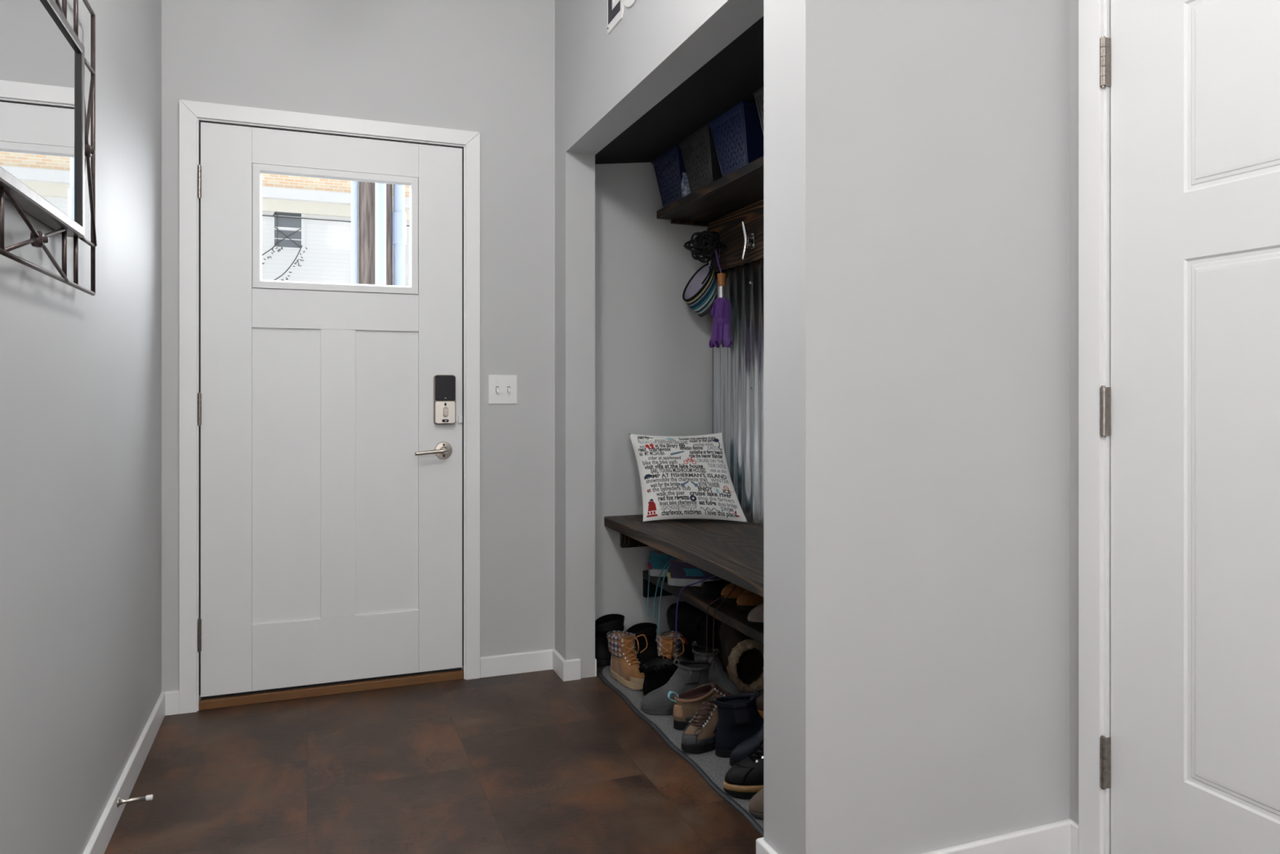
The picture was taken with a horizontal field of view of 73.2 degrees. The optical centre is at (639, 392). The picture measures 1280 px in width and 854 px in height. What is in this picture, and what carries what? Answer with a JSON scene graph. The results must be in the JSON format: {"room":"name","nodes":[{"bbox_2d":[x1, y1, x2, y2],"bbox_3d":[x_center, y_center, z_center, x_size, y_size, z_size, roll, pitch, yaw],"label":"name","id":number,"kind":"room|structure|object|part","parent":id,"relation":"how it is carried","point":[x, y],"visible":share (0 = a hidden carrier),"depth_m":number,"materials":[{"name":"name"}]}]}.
{"room":"entryway","nodes":[
{"label":"entryway","id":0,"kind":"room"},
{"bbox_2d":[0,0,161,853],"bbox_3d":[-0.483,-0.254,-0.227,0.120,2.740,7.124,0,0,-21],"label":"wall","id":1,"kind":"structure","parent":0,"point":[81,371],"depth_m":1.97,"materials":[{"name":"grey paint"}]},
{"bbox_2d":[0,0,97,295],"bbox_3d":[-1.064,-0.531,1.519,0.052,0.631,0.873,0,0,-20],"label":"wall mirror","id":2,"kind":"object","parent":1,"relation":"attached to","point":[45,148],"visible":1,"depth_m":1.56,"materials":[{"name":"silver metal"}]},
{"bbox_3d":[-1.062,-0.271,1.521,0.011,0.108,0.377,0,0,-21],"label":"cross rod","id":3,"kind":"part","parent":2,"relation":"part of","materials":[{"name":"metal"}]},
{"bbox_2d":[0,0,78,223],"bbox_3d":[-1.067,-0.519,1.518,0.024,0.377,0.550,0,0,-21],"label":"mirror glass","id":4,"kind":"object","parent":2,"relation":"attached to","point":[39,46],"depth_m":1.51,"materials":[{"name":"silver mirror"}]},
{"bbox_3d":[-1.062,-0.780,1.521,0.011,0.130,0.377,0,0,-21],"label":"cross rod","id":5,"kind":"part","parent":2,"relation":"part of","materials":[{"name":"metal"}]},
{"bbox_3d":[-1.191,-0.519,1.854,0.011,0.388,0.154,0,0,-21],"label":"cross rod","id":6,"kind":"part","parent":2,"relation":"part of","materials":[{"name":"metal"}]},
{"bbox_2d":[82,691,164,853],"bbox_3d":[-0.396,1.076,-0.268,0.013,0.080,6.984,0,0,-21],"label":"baseboard","id":7,"kind":"structure","parent":1,"relation":"attached to","point":[100,839],"depth_m":2.35,"materials":[{"name":"white paint"}]},
{"bbox_2d":[116,794,153,807],"bbox_3d":[-1.317,1.062,2.251,0.080,0.025,0.025,0,0,-21],"label":"door stop","id":8,"kind":"object","parent":1,"relation":"attached to","point":[120,801],"visible":1,"depth_m":2.25,"materials":[{"name":"silver metal"}]},
{"bbox_2d":[104,665,762,853],"bbox_3d":[0.664,1.176,0.194,2.622,0.120,7.284,0,0,-21],"label":"floor","id":9,"kind":"structure","parent":0,"point":[536,762],"depth_m":2.50,"materials":[{"name":"tile"}]},
{"bbox_2d":[597,653,764,837],"bbox_3d":[0.364,1.111,2.822,0.581,0.008,1.745,0,0,-21],"label":"floor mat","id":10,"kind":"object","parent":9,"relation":"on","point":[713,768],"visible":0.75,"depth_m":2.66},
{"bbox_2d":[595,613,624,666],"bbox_3d":[-0.093,1.013,3.547,0.235,0.190,0.093,0,0,-21],"label":"boot","id":11,"kind":"object","parent":10,"relation":"on","point":[605,624],"visible":0.53,"depth_m":3.50,"materials":[{"name":"leather"}]},
{"bbox_2d":[606,630,647,689],"bbox_3d":[-0.039,1.017,3.313,0.114,0.182,0.259,0,0,-30],"label":"boot","id":12,"kind":"object","parent":10,"relation":"on","point":[624,665],"visible":0.91,"depth_m":3.29,"materials":[{"name":"brown leather"}]},
{"bbox_2d":[625,622,659,662],"bbox_3d":[0.039,1.023,3.487,0.235,0.170,0.096,0,0,-24],"label":"boot","id":13,"kind":"object","parent":10,"relation":"on","point":[648,629],"visible":0.41,"depth_m":3.45,"materials":[{"name":"leather"}]},
{"bbox_2d":[638,655,678,697],"bbox_3d":[0.114,1.033,3.104,0.246,0.151,0.119,0,0,-18],"label":"boot","id":14,"kind":"object","parent":10,"relation":"on","point":[657,672],"visible":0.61,"depth_m":3.06,"materials":[{"name":"black fabric"}]},
{"bbox_2d":[657,630,684,659],"bbox_3d":[0.115,1.017,3.294,0.114,0.182,0.259,0,0,9],"label":"boot","id":15,"kind":"object","parent":10,"relation":"on","point":[667,646],"visible":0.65,"depth_m":3.29,"materials":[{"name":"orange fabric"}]},
{"bbox_2d":[640,657,715,715],"bbox_3d":[0.133,1.019,3.012,0.265,0.178,0.087,0,0,-12],"label":"boot","id":16,"kind":"object","parent":10,"relation":"on","point":[689,675],"visible":0.77,"depth_m":2.99,"materials":[{"name":"grey rubber"}]},
{"bbox_3d":[0.186,0.982,2.990,0.067,0.057,0.011,0,0,-12],"label":"elastic panel","id":17,"kind":"part","parent":16,"relation":"part of","materials":[{"name":"grey fabric"}]},
{"bbox_2d":[666,601,719,660],"bbox_3d":[0.254,0.985,3.560,0.237,0.244,0.289,0,0,-21],"label":"boot","id":18,"kind":"object","parent":10,"relation":"on","point":[691,620],"visible":0.38,"depth_m":3.48,"materials":[{"name":"fabric"}]},
{"bbox_2d":[680,699,718,753],"bbox_3d":[0.226,1.042,2.743,0.098,0.132,0.274,0,0,42],"label":"shoe","id":19,"kind":"object","parent":10,"relation":"on","point":[698,736],"visible":0.65,"depth_m":2.67,"materials":[{"name":"leather"}]},
{"bbox_2d":[667,681,733,729],"bbox_3d":[0.226,1.042,2.893,0.294,0.132,0.098,0,0,-26],"label":"shoe","id":20,"kind":"object","parent":10,"relation":"on","point":[686,704],"visible":0.62,"depth_m":2.84,"materials":[{"name":"leather"}]},
{"bbox_2d":[692,640,740,694],"bbox_3d":[0.275,1.019,3.141,0.087,0.178,0.265,0,0,-35],"label":"boot","id":21,"kind":"object","parent":10,"relation":"on","point":[717,675],"visible":0.59,"depth_m":3.12,"materials":[{"name":"grey fabric"}]},
{"bbox_3d":[0.221,0.982,3.162,0.011,0.057,0.067,0,0,-35],"label":"elastic panel","id":22,"kind":"part","parent":21,"relation":"part of","materials":[{"name":"grey fabric"}]},
{"bbox_2d":[711,688,764,757],"bbox_3d":[0.346,1.015,2.670,0.270,0.187,0.086,0,0,-18],"label":"rubber boot","id":23,"kind":"object","parent":10,"relation":"on","point":[739,719],"visible":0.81,"depth_m":2.62,"materials":[{"name":"rubber"}]},
{"bbox_3d":[0.312,0.977,2.621,0.064,0.066,0.011,0,0,-18],"label":"elastic panel","id":24,"kind":"part","parent":23,"relation":"part of","materials":[{"name":"blue fabric"}]},
{"bbox_2d":[716,620,764,692],"bbox_3d":[0.383,0.992,3.303,0.192,0.263,0.222,0,0,-21],"label":"boot","id":25,"kind":"object","parent":10,"relation":"on","point":[742,658],"visible":0.76,"depth_m":3.28,"materials":[{"name":"brown fabric"}]},
{"bbox_2d":[723,735,764,799],"bbox_3d":[0.369,1.028,2.420,0.292,0.161,0.110,0,0,-20],"label":"shoe","id":26,"kind":"object","parent":10,"relation":"on","point":[744,779],"visible":0.35,"depth_m":2.36,"materials":[{"name":"black leather"}]},
{"bbox_2d":[728,723,764,765],"bbox_3d":[0.392,1.014,2.588,0.276,0.188,0.086,0,0,-21],"label":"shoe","id":27,"kind":"object","parent":10,"relation":"on","point":[740,752],"visible":0.15,"depth_m":2.54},
{"bbox_2d":[748,787,764,819],"bbox_3d":[0.411,1.062,2.297,0.268,0.092,0.094,0,0,-21],"label":"shoe","id":28,"kind":"object","parent":10,"relation":"on","point":[756,805],"visible":0.07,"depth_m":2.24,"materials":[{"name":"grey fabric"}]},
{"bbox_2d":[755,688,764,718],"bbox_3d":[0.475,1.054,2.926,0.263,0.108,0.094,0,0,39],"label":"shoe","id":29,"kind":"object","parent":10,"relation":"on","point":[759,702],"visible":0.06,"depth_m":2.93,"materials":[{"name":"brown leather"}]},
{"bbox_2d":[161,0,712,692],"bbox_3d":[-0.599,-0.254,3.471,2.322,2.740,0.140,0,0,-21],"label":"wall","id":30,"kind":"structure","parent":0,"point":[485,67],"depth_m":3.42,"materials":[{"name":"grey paint"}]},
{"bbox_2d":[164,689,178,715],"bbox_3d":[-1.623,1.076,2.994,0.044,0.080,0.013,0,0,-21],"label":"baseboard","id":31,"kind":"structure","parent":30,"relation":"attached to","point":[171,697],"depth_m":2.99,"materials":[{"name":"white paint"}]},
{"bbox_2d":[178,99,479,713],"bbox_3d":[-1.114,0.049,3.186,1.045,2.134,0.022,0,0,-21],"label":"trim","id":32,"kind":"structure","parent":30,"relation":"attached to","point":[188,110],"depth_m":3.02,"materials":[{"name":"white paint"}]},
{"bbox_2d":[197,120,463,699],"bbox_3d":[-1.119,0.062,3.192,0.928,2.039,0.102,0,0,-21],"label":"door","id":33,"kind":"structure","parent":30,"relation":"in","point":[331,415],"depth_m":3.18,"materials":[{"name":"white paint"}]},
{"bbox_3d":[-1.293,0.300,3.157,0.231,1.068,0.026,0,0,-21],"label":"recessed panel","id":34,"kind":"part","parent":33,"relation":"part of","materials":[{"name":"white paint"}]},
{"bbox_3d":[-0.964,0.300,3.284,0.230,1.068,0.026,0,0,-21],"label":"recessed panel","id":35,"kind":"part","parent":33,"relation":"part of","materials":[{"name":"white paint"}]},
{"bbox_3d":[-0.790,0.226,3.273,0.124,0.025,0.018,0,0,-24],"label":"lever","id":36,"kind":"part","parent":33,"relation":"part of","materials":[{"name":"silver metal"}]},
{"bbox_3d":[-0.751,0.223,3.312,0.067,0.067,0.053,0,0,-21],"label":"handle","id":37,"kind":"part","parent":33,"relation":"part of","materials":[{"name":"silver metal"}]},
{"bbox_3d":[-0.748,0.075,3.312,0.076,0.086,0.005,0,0,-21],"label":"plate","id":38,"kind":"part","parent":33,"relation":"part of","materials":[{"name":"silver metal"}]},
{"bbox_3d":[-0.696,0.135,3.377,0.004,0.238,0.020,0,0,-21],"label":"strike plate","id":39,"kind":"part","parent":33,"relation":"part of","materials":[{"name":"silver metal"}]},
{"bbox_2d":[199,667,463,710],"bbox_3d":[-1.143,1.100,3.260,0.925,0.032,0.142,0,0,-21],"label":"trim","id":40,"kind":"structure","parent":30,"relation":"attached to","point":[282,695],"depth_m":3.18,"materials":[{"name":"brown wood"}]},
{"bbox_2d":[488,374,517,404],"bbox_3d":[-0.540,-0.012,3.408,0.115,0.115,0.020,0,0,-21],"label":"light switch","id":41,"kind":"object","parent":30,"relation":"attached to","point":[502,388],"visible":1,"depth_m":3.41,"materials":[{"name":"white plastic"}]},
{"bbox_2d":[480,648,581,681],"bbox_3d":[-0.429,1.077,3.371,0.363,0.079,0.169,0,0,-21],"label":"baseboard","id":42,"kind":"structure","parent":30,"relation":"attached to","point":[550,659],"depth_m":3.41,"materials":[{"name":"white paint"}]},
{"bbox_2d":[595,15,764,164],"bbox_3d":[0.363,-1.002,2.819,0.596,0.126,1.800,0,0,-21],"label":"ceiling","id":43,"kind":"structure","parent":0,"point":[731,77],"depth_m":2.85,"materials":[{"name":"black paint"}]},
{"bbox_2d":[555,0,1070,853],"bbox_3d":[0.376,-0.254,2.770,0.825,2.740,1.901,0,0,-21],"label":"wall","id":44,"kind":"structure","parent":0,"point":[917,153],"depth_m":1.86,"materials":[{"name":"grey paint"}]},
{"bbox_2d":[595,658,596,676],"bbox_3d":[-0.204,1.081,3.470,0.006,0.070,0.167,0,0,-21],"label":"trim","id":45,"kind":"structure","parent":44,"relation":"attached to","point":[595,659],"depth_m":3.39,"materials":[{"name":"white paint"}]},
{"bbox_2d":[607,0,635,34],"bbox_3d":[-0.044,-1.321,2.702,0.008,0.261,0.350,0,0,-21],"label":"letter sign","id":46,"kind":"object","parent":44,"relation":"attached to","point":[615,8],"visible":1,"depth_m":2.79,"materials":[{"name":"white"}]},
{"bbox_3d":[-0.078,-1.320,2.793,0.006,0.260,0.156,0,0,-21],"label":"letter plate","id":47,"kind":"part","parent":46,"relation":"part of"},
{"bbox_3d":[-0.022,-1.321,2.647,0.005,0.260,0.232,0,0,-21],"label":"letter plate","id":48,"kind":"part","parent":46,"relation":"part of","materials":[{"name":"white"}]},
{"bbox_2d":[755,818,1078,853],"bbox_3d":[0.629,1.048,1.929,0.725,0.135,0.200,0,0,-19],"label":"baseboard","id":49,"kind":"structure","parent":44,"relation":"attached to","point":[1061,837],"depth_m":1.93,"materials":[{"name":"white paint"}]},
{"bbox_2d":[712,0,1078,822],"bbox_3d":[1.622,-0.254,0.518,0.120,2.740,7.000,0,0,-21],"label":"wall","id":50,"kind":"structure","parent":0,"point":[1073,3],"depth_m":1.98,"materials":[{"name":"grey paint"}]},
{"bbox_2d":[604,514,764,596],"bbox_3d":[0.406,0.580,2.837,0.500,0.132,1.792,0,0,-21],"label":"bench","id":51,"kind":"object","parent":50,"relation":"attached to","point":[731,551],"visible":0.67,"depth_m":3.00,"materials":[{"name":"brown wood"}]},
{"bbox_2d":[628,432,747,522],"bbox_3d":[0.189,0.337,3.467,0.474,0.346,0.160,0,0,2],"label":"throw pillow","id":52,"kind":"object","parent":51,"relation":"on","point":[682,477],"visible":1,"depth_m":3.43,"materials":[{"name":"white fabric"}]},
{"bbox_2d":[644,443,654,448],"bbox_3d":[0.040,0.218,3.492,0.039,0.021,0.014,0,0,7],"label":"picture","id":53,"kind":"object","parent":52,"relation":"attached to","point":[647,446],"depth_m":3.49,"materials":[{"name":"red"}]},
{"bbox_2d":[646,501,657,517],"bbox_3d":[0.048,0.461,3.406,0.044,0.064,0.009,0,0,10],"label":"picture","id":54,"kind":"object","parent":52,"relation":"attached to","point":[651,506],"depth_m":3.41,"materials":[{"name":"red"}]},
{"bbox_2d":[670,450,684,455],"bbox_3d":[0.150,0.243,3.465,0.057,0.018,0.005,0,0,-5],"label":"picture","id":55,"kind":"object","parent":52,"relation":"attached to","point":[672,452],"depth_m":3.46,"materials":[{"name":"blue fabric"}]},
{"bbox_2d":[680,480,697,486],"bbox_3d":[0.196,0.360,3.407,0.071,0.023,0.008,0,0,1],"label":"picture","id":56,"kind":"object","parent":52,"relation":"attached to","point":[683,483],"depth_m":3.41,"materials":[{"name":"blue fabric"}]},
{"bbox_2d":[683,457,696,463],"bbox_3d":[0.200,0.272,3.447,0.051,0.027,0.014,0,0,0],"label":"picture","id":57,"kind":"object","parent":52,"relation":"attached to","point":[686,460],"depth_m":3.45,"materials":[{"name":"red"}]},
{"bbox_2d":[689,495,696,501],"bbox_3d":[0.209,0.415,3.390,0.024,0.024,0.012,0,0,-21],"label":"picture","id":58,"kind":"object","parent":52,"relation":"on","point":[692,498],"depth_m":3.39,"materials":[{"name":"blue"}]},
{"bbox_2d":[642,569,764,644],"bbox_3d":[0.486,0.806,2.868,0.328,0.110,1.792,0,0,-21],"label":"shoe shelf","id":59,"kind":"object","parent":50,"relation":"attached to","point":[729,614],"visible":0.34,"depth_m":3.08,"materials":[{"name":"brown wood"}]},
{"bbox_2d":[647,550,678,616],"bbox_3d":[0.160,0.771,3.541,0.261,0.280,0.088,0,0,0],"label":"shoe","id":60,"kind":"object","parent":59,"relation":"on","point":[657,559],"visible":0.44,"depth_m":3.52,"materials":[{"name":"teal"}]},
{"bbox_2d":[653,557,721,632],"bbox_3d":[0.205,0.789,3.371,0.317,0.315,0.090,0,0,8],"label":"shoe","id":61,"kind":"object","parent":59,"relation":"on","point":[679,573],"visible":0.46,"depth_m":3.34,"materials":[{"name":"grey fabric"}]},
{"bbox_2d":[675,575,730,643],"bbox_3d":[0.289,0.815,3.205,0.310,0.262,0.118,0,0,0],"label":"shoe","id":62,"kind":"object","parent":59,"relation":"on","point":[711,588],"visible":0.61,"depth_m":3.16,"materials":[{"name":"leather"}]},
{"bbox_2d":[706,582,746,669],"bbox_3d":[0.370,0.781,3.092,0.317,0.350,0.095,0,0,-29],"label":"boot","id":63,"kind":"object","parent":59,"relation":"on","point":[730,593],"visible":0.24,"depth_m":3.05,"materials":[{"name":"brown leather"}]},
{"bbox_2d":[736,590,764,612],"bbox_3d":[0.444,0.678,3.003,0.242,0.145,0.090,0,0,-23],"label":"shoe","id":64,"kind":"object","parent":59,"relation":"on","point":[747,600],"visible":0.2,"depth_m":2.95,"materials":[{"name":"brown leather"}]},
{"bbox_2d":[747,602,764,626],"bbox_3d":[0.475,0.701,2.827,0.268,0.099,0.090,0,0,-21],"label":"shoe","id":65,"kind":"object","parent":59,"relation":"on","point":[756,615],"visible":0.16,"depth_m":2.77,"materials":[{"name":"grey fabric"}]},
{"bbox_2d":[656,155,764,226],"bbox_3d":[0.515,-0.747,2.879,0.265,0.050,1.792,0,0,-21],"label":"shelf","id":66,"kind":"object","parent":50,"relation":"attached to","point":[744,187],"visible":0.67,"depth_m":3.31,"materials":[{"name":"brown wood"}]},
{"bbox_2d":[651,144,686,207],"bbox_3d":[0.214,-0.876,3.568,0.252,0.206,0.268,0,0,-21],"label":"plastic basket","id":67,"kind":"object","parent":66,"relation":"on","point":[669,166],"visible":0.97,"depth_m":3.51,"materials":[{"name":"blue plastic"}]},
{"bbox_2d":[680,172,690,197],"bbox_3d":[0.208,-0.820,3.421,0.097,0.095,0.048,0,0,-21],"label":"pouch","id":68,"kind":"object","parent":66,"relation":"on","point":[686,190],"visible":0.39,"depth_m":3.40,"materials":[{"name":"blue fabric"}]},
{"bbox_2d":[678,124,722,193],"bbox_3d":[0.315,-0.876,3.307,0.252,0.206,0.268,0,0,-21],"label":"plastic basket","id":69,"kind":"object","parent":66,"relation":"on","point":[701,163],"visible":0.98,"depth_m":3.24,"materials":[{"name":"grey plastic"}]},
{"bbox_2d":[708,100,764,177],"bbox_3d":[0.413,-0.875,3.052,0.252,0.203,0.268,0,0,-21],"label":"plastic basket","id":70,"kind":"object","parent":66,"relation":"on","point":[737,134],"visible":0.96,"depth_m":2.96,"materials":[{"name":"blue plastic"}]},
{"bbox_2d":[751,86,764,137],"bbox_3d":[0.531,-0.881,2.747,0.252,0.216,0.268,0,0,-21],"label":"plastic basket","id":71,"kind":"object","parent":66,"relation":"on","point":[759,95],"visible":0.06,"depth_m":2.80,"materials":[{"name":"grey plastic"}]},
{"bbox_2d":[706,199,764,272],"bbox_3d":[0.625,-0.626,2.921,0.023,0.221,1.791,0,0,-21],"label":"board","id":72,"kind":"object","parent":50,"relation":"attached to","point":[729,228],"visible":0.2,"depth_m":3.47,"materials":[{"name":"brown wood"}]},
{"bbox_2d":[708,231,721,266],"bbox_3d":[0.313,-0.602,3.623,0.053,0.150,0.024,0,0,-21],"label":"hook","id":73,"kind":"object","parent":72,"relation":"attached to","point":[711,260],"visible":0.26,"depth_m":3.61,"materials":[{"name":"silver metal"}]},
{"bbox_2d":[682,261,716,316],"bbox_3d":[0.251,-0.437,3.608,0.145,0.243,0.103,0,0,0],"label":"cap","id":74,"kind":"object","parent":73,"relation":"hanging from","point":[700,294],"visible":0.99,"depth_m":3.59,"materials":[{"name":"multicoloured fabric"}]},
{"bbox_3d":[0.242,-0.462,3.608,0.127,0.163,0.102,0,0,0],"label":"edge trim","id":75,"kind":"part","parent":74,"relation":"part of","materials":[{"name":"fabric"}]},
{"bbox_3d":[0.250,-0.435,3.610,0.137,0.211,0.098,0,0,0],"label":"crown","id":76,"kind":"part","parent":74,"relation":"part of","materials":[{"name":"multicoloured fabric"}]},
{"bbox_3d":[0.279,-0.376,3.622,0.087,0.120,0.068,0,0,0],"label":"crown","id":77,"kind":"part","parent":74,"relation":"part of","materials":[{"name":"multicoloured fabric"}]},
{"bbox_2d":[683,230,727,262],"bbox_3d":[0.270,-0.600,3.529,0.160,0.131,0.115,0,0,-37],"label":"cleats","id":78,"kind":"object","parent":73,"relation":"hanging from","point":[707,250],"visible":1,"depth_m":3.51,"materials":[{"name":"black rubber"}]},
{"bbox_2d":[709,248,732,347],"bbox_3d":[0.325,-0.383,3.457,0.091,0.406,0.077,0,0,26],"label":"umbrella","id":79,"kind":"object","parent":72,"relation":"hanging from","point":[721,309],"visible":1,"depth_m":3.44,"materials":[{"name":"purple fabric"}]},
{"bbox_3d":[0.327,-0.452,3.457,0.036,0.051,0.036,0,0,0],"label":"handle","id":80,"kind":"part","parent":79,"relation":"part of","materials":[{"name":"brown wood"}]},
{"bbox_2d":[742,221,755,259],"bbox_3d":[0.419,-0.590,3.347,0.053,0.150,0.024,0,0,-21],"label":"hook","id":81,"kind":"object","parent":72,"relation":"attached to","point":[746,237],"visible":1,"depth_m":3.34,"materials":[{"name":"silver metal"}]},
{"bbox_2d":[713,257,764,525],"bbox_3d":[0.632,-0.003,2.911,0.020,1.029,1.766,0,0,-21],"label":"corrugated panel","id":82,"kind":"object","parent":50,"relation":"attached to","point":[739,369],"visible":0.21,"depth_m":3.45,"materials":[{"name":"silver metal"}]},
{"bbox_2d":[1078,0,1103,853],"bbox_3d":[1.162,0.063,1.532,0.020,2.106,0.902,0,0,-21],"label":"trim","id":83,"kind":"structure","parent":50,"relation":"attached to","point":[1091,12],"depth_m":1.92,"materials":[{"name":"white paint"}]},
{"bbox_2d":[1103,0,1111,853],"bbox_3d":[1.221,0.087,1.554,0.124,2.057,0.806,0,0,-21],"label":"trim","id":84,"kind":"structure","parent":50,"relation":"attached to","point":[1107,3],"depth_m":1.90,"materials":[{"name":"white paint"}]},
{"bbox_2d":[1099,0,1279,853],"bbox_3d":[1.174,0.092,1.544,0.058,2.023,0.776,0,0,-21],"label":"door","id":85,"kind":"structure","parent":50,"relation":"in","point":[1189,762],"depth_m":1.72,"materials":[{"name":"white paint"}]},
{"bbox_3d":[1.186,-0.593,1.542,0.034,0.383,0.425,0,0,-21],"label":"raised panel","id":86,"kind":"part","parent":85,"relation":"part of","materials":[{"name":"white paint"}]},
{"bbox_3d":[1.186,0.257,1.542,0.034,1.050,0.425,0,0,-21],"label":"raised panel","id":87,"kind":"part","parent":85,"relation":"part of","materials":[{"name":"white paint"}]},
{"label":"outside","id":88,"kind":"structure","parent":0,"visible":0},
{"bbox_3d":[-5.828,1.276,17.899,30.000,0.120,30.406,0,0,-21],"label":"ground","id":89,"kind":"structure","parent":88,"visible":0},
{"bbox_2d":[262,173,409,285],"bbox_3d":[-10.115,-3.634,24.850,17.000,9.700,6.350,0,0,-21],"label":"building","id":90,"kind":"structure","parent":89,"relation":"on","point":[314,214],"depth_m":22.35,"materials":[{"name":"white"}]},
{"bbox_2d":[262,243,282,264],"bbox_3d":[-9.432,-3.439,21.765,0.771,0.706,0.067,0,0,-21],"label":"insulator string","id":91,"kind":"object","parent":90,"relation":"hanging from","point":[272,248],"visible":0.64,"depth_m":21.81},
{"bbox_3d":[-9.490,-3.484,21.742,0.648,0.616,0.028,0,0,-21],"label":"cord","id":92,"kind":"part","parent":91,"relation":"part of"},
{"bbox_2d":[274,212,301,217],"bbox_3d":[-9.062,-4.609,22.201,0.640,0.150,0.011,0,0,-21],"label":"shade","id":93,"kind":"object","parent":90,"relation":"hanging from","point":[279,214],"depth_m":22.19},
{"bbox_3d":[-9.062,-4.129,22.201,0.640,0.790,0.010,0,0,-21],"label":"pane","id":94,"kind":"part","parent":90,"relation":"part of","materials":[{"name":"grey glass"}]},
{"bbox_2d":[274,244,306,280],"bbox_3d":[-8.902,-3.247,21.967,0.804,1.043,0.064,0,0,-21],"label":"insulator string","id":95,"kind":"object","parent":90,"relation":"hanging from","point":[301,245],"visible":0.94,"depth_m":21.99,"materials":[{"name":"black"}]},
{"bbox_2d":[351,180,405,285],"bbox_3d":[-2.157,-3.284,7.174,0.377,9.000,0.330,0,0,21],"label":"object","id":96,"kind":"object","parent":89,"relation":"on","point":[375,227],"visible":0.22,"depth_m":7.08,"materials":[{"name":"wood"}]}
]}

